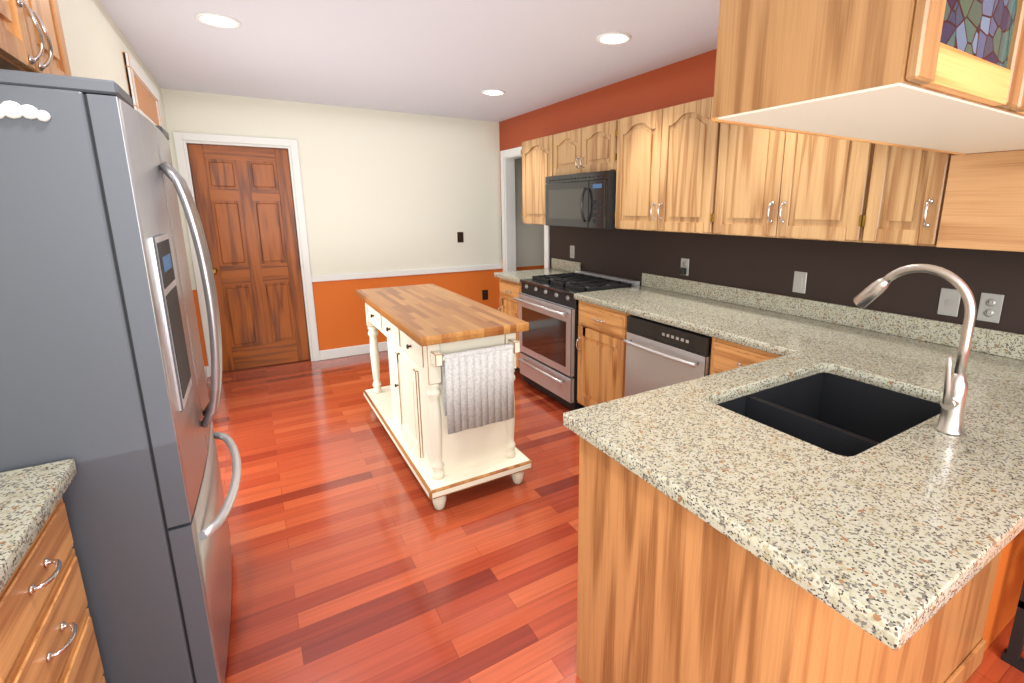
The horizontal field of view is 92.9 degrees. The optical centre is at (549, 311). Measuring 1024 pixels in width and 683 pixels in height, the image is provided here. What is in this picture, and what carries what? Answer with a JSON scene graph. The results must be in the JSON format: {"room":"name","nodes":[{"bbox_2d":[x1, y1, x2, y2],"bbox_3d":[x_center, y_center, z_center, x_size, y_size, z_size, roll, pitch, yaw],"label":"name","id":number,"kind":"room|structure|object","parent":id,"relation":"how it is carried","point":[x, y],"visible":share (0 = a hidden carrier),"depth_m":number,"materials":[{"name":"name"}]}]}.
{"room":"kitchen","nodes":[
{"label":"kitchen","id":0,"kind":"room"},
{"bbox_2d":[57,0,203,362],"bbox_3d":[-2.708,-0.319,2.824,0.710,2.440,2.745,-7,14,-31],"label":"wall","id":1,"kind":"structure","parent":0,"point":[97,43],"depth_m":2.11,"materials":[{"name":"paint"}]},
{"bbox_2d":[122,52,162,127],"bbox_3d":[-2.564,-1.326,3.086,0.024,0.340,1.060,-7,14,-31],"label":"picture frame","id":2,"kind":"object","parent":1,"relation":"attached to","point":[143,94],"visible":0.69,"depth_m":2.93,"materials":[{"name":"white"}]},
{"bbox_2d":[161,88,543,365],"bbox_3d":[-1.500,-0.827,5.195,5.310,2.440,0.120,-7,14,-31],"label":"wall","id":3,"kind":"structure","parent":0,"point":[387,190],"depth_m":4.94,"materials":[{"name":"paint"}]},
{"bbox_2d":[172,132,319,375],"bbox_3d":[-2.735,-0.506,4.477,0.914,2.112,0.136,-7,14,-31],"label":"door frame","id":4,"kind":"structure","parent":3,"relation":"attached to","point":[182,155],"depth_m":4.38,"materials":[{"name":"white wood"}]},
{"bbox_2d":[187,144,309,371],"bbox_3d":[-2.727,-0.466,4.472,0.746,2.020,0.097,-7,14,-31],"label":"door","id":5,"kind":"structure","parent":3,"relation":"in","point":[244,201],"depth_m":4.47,"materials":[{"name":"brown wood"}]},
{"bbox_2d":[204,341,387,376],"bbox_3d":[-1.844,0.378,5.156,3.000,0.100,0.014,-7,14,-31],"label":"baseboard","id":6,"kind":"structure","parent":3,"relation":"attached to","point":[345,351],"depth_m":5.00,"materials":[{"name":"white wood"}]},
{"bbox_2d":[311,264,502,281],"bbox_3d":[-1.438,-0.432,5.233,2.053,0.060,0.022,-7,14,-31],"label":"trim","id":7,"kind":"structure","parent":3,"relation":"attached to","point":[335,277],"depth_m":5.15,"materials":[{"name":"white wood"}]},
{"bbox_2d":[457,232,463,242],"bbox_3d":[-1.000,-0.836,5.427,0.072,0.116,0.014,-7,14,-31],"label":"light switch","id":8,"kind":"object","parent":3,"relation":"attached to","point":[460,237],"visible":1,"depth_m":5.42,"materials":[{"name":"brown plastic"}]},
{"bbox_2d":[482,290,487,299],"bbox_3d":[-0.763,-0.202,5.715,0.072,0.116,0.008,-7,14,-31],"label":"electrical outlet","id":9,"kind":"object","parent":3,"relation":"attached to","point":[484,294],"visible":1,"depth_m":5.71,"materials":[{"name":"brown plastic"}]},
{"bbox_2d":[99,0,719,121],"bbox_3d":[0.680,-1.307,1.468,5.310,0.060,8.440,-7,14,-31],"label":"ceiling","id":10,"kind":"structure","parent":0,"point":[450,58],"depth_m":2.90,"materials":[{"name":"white paint"}]},
{"bbox_2d":[195,13,240,28],"bbox_3d":[-1.696,-1.488,2.481,0.196,0.009,0.196,-7,14,-31],"label":"recessed light","id":11,"kind":"object","parent":10,"relation":"in","point":[218,20],"visible":0.98,"depth_m":2.47,"materials":[{"name":"white"}]},
{"bbox_2d":[482,89,504,95],"bbox_3d":[-0.470,-1.818,4.022,0.196,0.009,0.196,-7,14,-31],"label":"recessed light","id":12,"kind":"object","parent":10,"relation":"in","point":[492,92],"visible":0.98,"depth_m":4.02,"materials":[{"name":"white"}]},
{"bbox_2d":[596,32,630,44],"bbox_3d":[0.359,-1.544,2.741,0.196,0.009,0.196,-7,14,-31],"label":"recessed light","id":13,"kind":"object","parent":10,"relation":"in","point":[613,38],"visible":0.98,"depth_m":2.74,"materials":[{"name":"white"}]},
{"bbox_2d":[712,0,1023,139],"bbox_3d":[0.675,-0.785,0.959,0.506,0.746,0.390,-7,14,-31],"label":"upper cabinet","id":14,"kind":"object","parent":10,"relation":"hanging from","point":[944,76],"depth_m":0.89,"materials":[{"name":"brown wood"}]},
{"bbox_2d":[851,120,1023,150],"bbox_3d":[1.024,-0.830,1.169,0.572,0.746,0.390,-7,14,-31],"label":"upper cabinet","id":15,"kind":"object","parent":10,"relation":"hanging from","point":[991,133],"depth_m":1.36,"materials":[{"name":"brown wood"}]},
{"bbox_2d":[932,144,1023,154],"bbox_3d":[1.372,-0.875,1.378,0.506,0.746,0.390,-7,14,-31],"label":"upper cabinet","id":16,"kind":"object","parent":10,"relation":"hanging from","point":[983,148],"depth_m":1.61,"materials":[{"name":"brown wood"}]},
{"bbox_2d":[206,351,1023,682],"bbox_3d":[0.680,1.138,1.992,5.310,0.060,8.440,-7,14,-31],"label":"floor","id":17,"kind":"structure","parent":0,"point":[358,555],"depth_m":2.18,"materials":[{"name":"brown wood"}]},
{"bbox_2d":[0,645,11,682],"bbox_3d":[-0.960,1.008,0.355,0.624,0.880,0.811,-7,14,-31],"label":"base cabinet","id":18,"kind":"object","parent":17,"relation":"on","point":[5,677],"depth_m":0.83,"materials":[{"name":"brown wood"}]},
{"bbox_2d":[0,459,76,593],"bbox_3d":[-0.702,0.593,-0.140,0.649,0.140,2.690,-7,14,-31],"label":"countertop","id":19,"kind":"structure","parent":18,"relation":"on","point":[30,497],"depth_m":0.98,"materials":[{"name":"stone"}]},
{"bbox_2d":[0,497,105,682],"bbox_3d":[-1.275,0.901,0.855,0.624,0.880,0.530,-7,14,-31],"label":"base cabinet","id":20,"kind":"object","parent":17,"relation":"on","point":[47,633],"depth_m":1.01,"materials":[{"name":"brown wood"}]},
{"bbox_2d":[0,69,240,682],"bbox_3d":[-1.511,0.311,1.461,0.915,1.780,0.924,-7,14,-31],"label":"fridge","id":21,"kind":"object","parent":17,"relation":"on","point":[103,384],"visible":1,"depth_m":1.19,"materials":[{"name":"grey metal"}]},
{"bbox_2d":[357,296,531,509],"bbox_3d":[-0.759,0.418,3.118,0.580,0.875,1.600,-7,14,-31],"label":"kitchen island","id":22,"kind":"object","parent":17,"relation":"on","point":[410,409],"depth_m":2.58,"materials":[{"name":"beige wood"}]},
{"bbox_2d":[356,284,528,343],"bbox_3d":[-0.759,-0.032,3.022,0.570,0.045,1.560,-7,14,-31],"label":"island countertop","id":23,"kind":"structure","parent":22,"relation":"on","point":[429,313],"depth_m":2.73,"materials":[{"name":"brown wood"}]},
{"bbox_2d":[442,344,513,433],"bbox_3d":[-0.352,0.378,2.434,0.364,0.400,0.048,-7,14,-31],"label":"towel","id":24,"kind":"object","parent":22,"relation":"hanging from","point":[478,387],"visible":0.98,"depth_m":2.41,"materials":[{"name":"white fabric"}]},
{"bbox_2d":[498,279,521,373],"bbox_3d":[-0.098,0.116,4.520,0.619,0.880,0.450,-7,14,-31],"label":"base cabinet","id":25,"kind":"object","parent":17,"relation":"on","point":[509,290],"depth_m":4.30,"materials":[{"name":"brown wood"}]},
{"bbox_2d":[494,258,580,282],"bbox_3d":[-0.117,-0.385,4.419,0.643,0.140,0.479,-7,14,-31],"label":"countertop","id":26,"kind":"structure","parent":25,"relation":"on","point":[559,266],"depth_m":4.46,"materials":[{"name":"stone"}]},
{"bbox_2d":[513,270,639,409],"bbox_3d":[0.181,0.199,3.951,0.686,0.955,0.804,-7,14,-31],"label":"range","id":27,"kind":"object","parent":17,"relation":"on","point":[549,314],"visible":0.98,"depth_m":3.73,"materials":[{"name":"silver metal"}]},
{"bbox_2d":[576,300,629,406],"bbox_3d":[0.591,0.350,3.426,0.619,0.880,0.541,-7,14,-31],"label":"base cabinet","id":28,"kind":"object","parent":17,"relation":"on","point":[602,335],"depth_m":3.24,"materials":[{"name":"brown wood"}]},
{"bbox_2d":[623,314,711,396],"bbox_3d":[0.847,0.466,2.911,0.638,0.868,0.619,-7,14,-31],"label":"dishwasher","id":29,"kind":"object","parent":17,"relation":"on","point":[659,355],"visible":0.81,"depth_m":2.73,"materials":[{"name":"silver metal"}]},
{"bbox_2d":[709,337,781,374],"bbox_3d":[1.180,0.551,2.488,0.619,0.880,0.460,-7,14,-31],"label":"base cabinet","id":30,"kind":"object","parent":17,"relation":"on","point":[725,355],"depth_m":2.33,"materials":[{"name":"brown wood"}]},
{"bbox_2d":[574,273,1023,409],"bbox_3d":[1.076,0.033,2.472,0.698,0.140,2.519,-7,14,-31],"label":"countertop","id":31,"kind":"structure","parent":30,"relation":"on","point":[904,354],"depth_m":2.21,"materials":[{"name":"stone"}]},
{"bbox_2d":[576,437,1001,682],"bbox_3d":[0.756,0.753,1.544,1.193,0.879,0.735,-7,14,-31],"label":"base cabinet","id":32,"kind":"object","parent":17,"relation":"on","point":[670,590],"visible":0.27,"depth_m":1.18,"materials":[{"name":"brown wood"}]},
{"bbox_2d":[563,350,829,437],"bbox_3d":[0.561,0.262,1.642,1.140,0.040,0.154,-7,14,-31],"label":"countertop","id":33,"kind":"structure","parent":32,"relation":"on","point":[739,382],"depth_m":1.65,"materials":[{"name":"stone"}]},
{"bbox_2d":[582,390,849,535],"bbox_3d":[0.417,0.351,1.226,0.450,0.040,0.420,-7,14,-31],"label":"countertop","id":34,"kind":"structure","parent":32,"relation":"on","point":[715,461],"depth_m":1.18,"materials":[{"name":"stone"}]},
{"bbox_2d":[726,390,1023,650],"bbox_3d":[0.892,0.374,1.116,1.140,0.040,0.330,-7,14,-31],"label":"countertop","id":35,"kind":"structure","parent":32,"relation":"on","point":[897,542],"depth_m":0.92,"materials":[{"name":"stone"}]},
{"bbox_2d":[717,373,941,455],"bbox_3d":[0.883,0.419,1.540,0.750,0.222,0.500,-7,14,-31],"label":"sink","id":36,"kind":"object","parent":35,"relation":"in","point":[837,414],"visible":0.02,"depth_m":1.71,"materials":[{"name":"black"}]},
{"bbox_2d":[853,264,976,435],"bbox_3d":[0.981,0.084,1.339,0.096,0.433,0.310,-7,14,-31],"label":"faucet","id":37,"kind":"object","parent":35,"relation":"on","point":[952,404],"visible":1,"depth_m":1.25,"materials":[{"name":"silver metal"}]},
{"bbox_2d":[1001,581,1023,672],"bbox_3d":[1.807,0.875,1.595,0.480,0.620,0.341,-7,14,-31],"label":"dumbbell rack","id":38,"kind":"object","parent":17,"relation":"on","point":[1011,654],"visible":1,"depth_m":1.61,"materials":[{"name":"black"}]},
{"bbox_2d":[499,49,1023,650],"bbox_3d":[1.415,-0.165,2.103,0.699,2.440,8.320,-7,14,-31],"label":"wall","id":39,"kind":"structure","parent":0,"point":[841,273],"depth_m":2.83,"materials":[{"name":"paint"}]},
{"bbox_2d":[500,146,548,271],"bbox_3d":[-0.232,-0.684,5.279,0.135,2.125,1.030,-7,14,-31],"label":"door frame","id":40,"kind":"structure","parent":39,"relation":"attached to","point":[508,157],"depth_m":5.52,"materials":[{"name":"white wood"}]},
{"bbox_2d":[521,135,552,224],"bbox_3d":[0.008,-1.168,4.376,0.304,0.740,0.542,-7,14,-31],"label":"upper cabinet","id":41,"kind":"object","parent":39,"relation":"attached to","point":[537,154],"depth_m":4.31,"materials":[{"name":"brown wood"}]},
{"bbox_2d":[570,245,574,257],"bbox_3d":[0.204,-0.554,4.471,0.008,0.116,0.072,-7,14,-31],"label":"electrical outlet","id":42,"kind":"object","parent":39,"relation":"attached to","point":[572,251],"visible":1,"depth_m":4.46,"materials":[{"name":"grey plastic"}]},
{"bbox_2d":[553,120,616,175],"bbox_3d":[0.368,-1.241,3.762,0.304,0.340,0.824,-7,14,-31],"label":"upper cabinet","id":43,"kind":"object","parent":39,"relation":"attached to","point":[593,148],"depth_m":3.64,"materials":[{"name":"brown wood"}]},
{"bbox_2d":[545,171,615,228],"bbox_3d":[0.312,-0.868,3.802,0.440,0.400,0.800,-7,14,-31],"label":"microwave","id":44,"kind":"object","parent":43,"relation":"attached to","point":[584,200],"visible":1,"depth_m":3.59,"materials":[{"name":"black metal"}]},
{"bbox_2d":[613,98,708,232],"bbox_3d":[0.829,-0.888,3.071,0.304,0.740,0.929,-7,14,-31],"label":"upper cabinet","id":45,"kind":"object","parent":39,"relation":"attached to","point":[690,167],"depth_m":3.01,"materials":[{"name":"brown wood"}]},
{"bbox_2d":[680,258,688,275],"bbox_3d":[0.923,-0.309,3.328,0.008,0.116,0.072,-7,14,-31],"label":"electrical outlet","id":46,"kind":"object","parent":39,"relation":"attached to","point":[684,262],"visible":0.65,"depth_m":3.31,"materials":[{"name":"grey plastic"}]},
{"bbox_2d":[679,267,685,274],"bbox_3d":[0.909,-0.281,3.325,0.028,0.045,0.040,-7,14,-31],"label":"charger","id":47,"kind":"object","parent":46,"relation":"attached to","point":[682,270],"visible":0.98,"depth_m":3.31,"materials":[{"name":"black plastic"}]},
{"bbox_2d":[697,97,852,240],"bbox_3d":[1.247,-0.746,2.406,0.304,0.740,0.918,-7,14,-31],"label":"upper cabinet","id":48,"kind":"object","parent":39,"relation":"attached to","point":[757,182],"depth_m":2.40,"materials":[{"name":"brown wood"}]},
{"bbox_2d":[792,271,806,293],"bbox_3d":[1.357,-0.161,2.638,0.008,0.116,0.072,-7,14,-31],"label":"light switch","id":49,"kind":"object","parent":39,"relation":"attached to","point":[799,282],"visible":1,"depth_m":2.63,"materials":[{"name":"grey plastic"}]},
{"bbox_2d":[841,141,952,246],"bbox_3d":[1.509,-0.657,1.989,0.304,0.740,0.336,-7,14,-31],"label":"upper cabinet","id":50,"kind":"object","parent":39,"relation":"attached to","point":[894,195],"depth_m":1.95,"materials":[{"name":"brown wood"}]},
{"bbox_2d":[937,288,960,316],"bbox_3d":[1.708,-0.041,2.076,0.014,0.116,0.072,-7,14,-31],"label":"light switch","id":51,"kind":"object","parent":39,"relation":"attached to","point":[949,302],"visible":0.85,"depth_m":2.08,"materials":[{"name":"grey plastic"}]},
{"bbox_2d":[937,150,1023,251],"bbox_3d":[1.760,-0.372,1.634,0.304,0.333,0.611,-7,14,-31],"label":"upper cabinet","id":52,"kind":"object","parent":39,"relation":"attached to","point":[984,202],"depth_m":1.71,"materials":[{"name":"brown wood"}]},
{"bbox_2d":[976,292,1003,322],"bbox_3d":[1.782,-0.017,1.964,0.008,0.116,0.072,-7,14,-31],"label":"electrical outlet","id":53,"kind":"object","parent":39,"relation":"attached to","point":[990,307],"visible":1,"depth_m":1.96,"materials":[{"name":"grey plastic"}]},
{"bbox_3d":[-0.780,0.456,-0.792,0.120,2.440,5.575,-7,14,-31],"label":"wall","id":54,"kind":"structure","parent":0,"visible":0},
{"bbox_2d":[0,0,71,75],"bbox_3d":[-1.585,-0.872,1.037,0.671,0.590,0.720,-7,14,-31],"label":"upper cabinet","id":55,"kind":"object","parent":54,"relation":"attached to","point":[32,39],"visible":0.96,"depth_m":1.24,"materials":[{"name":"brown wood"}]}
]}

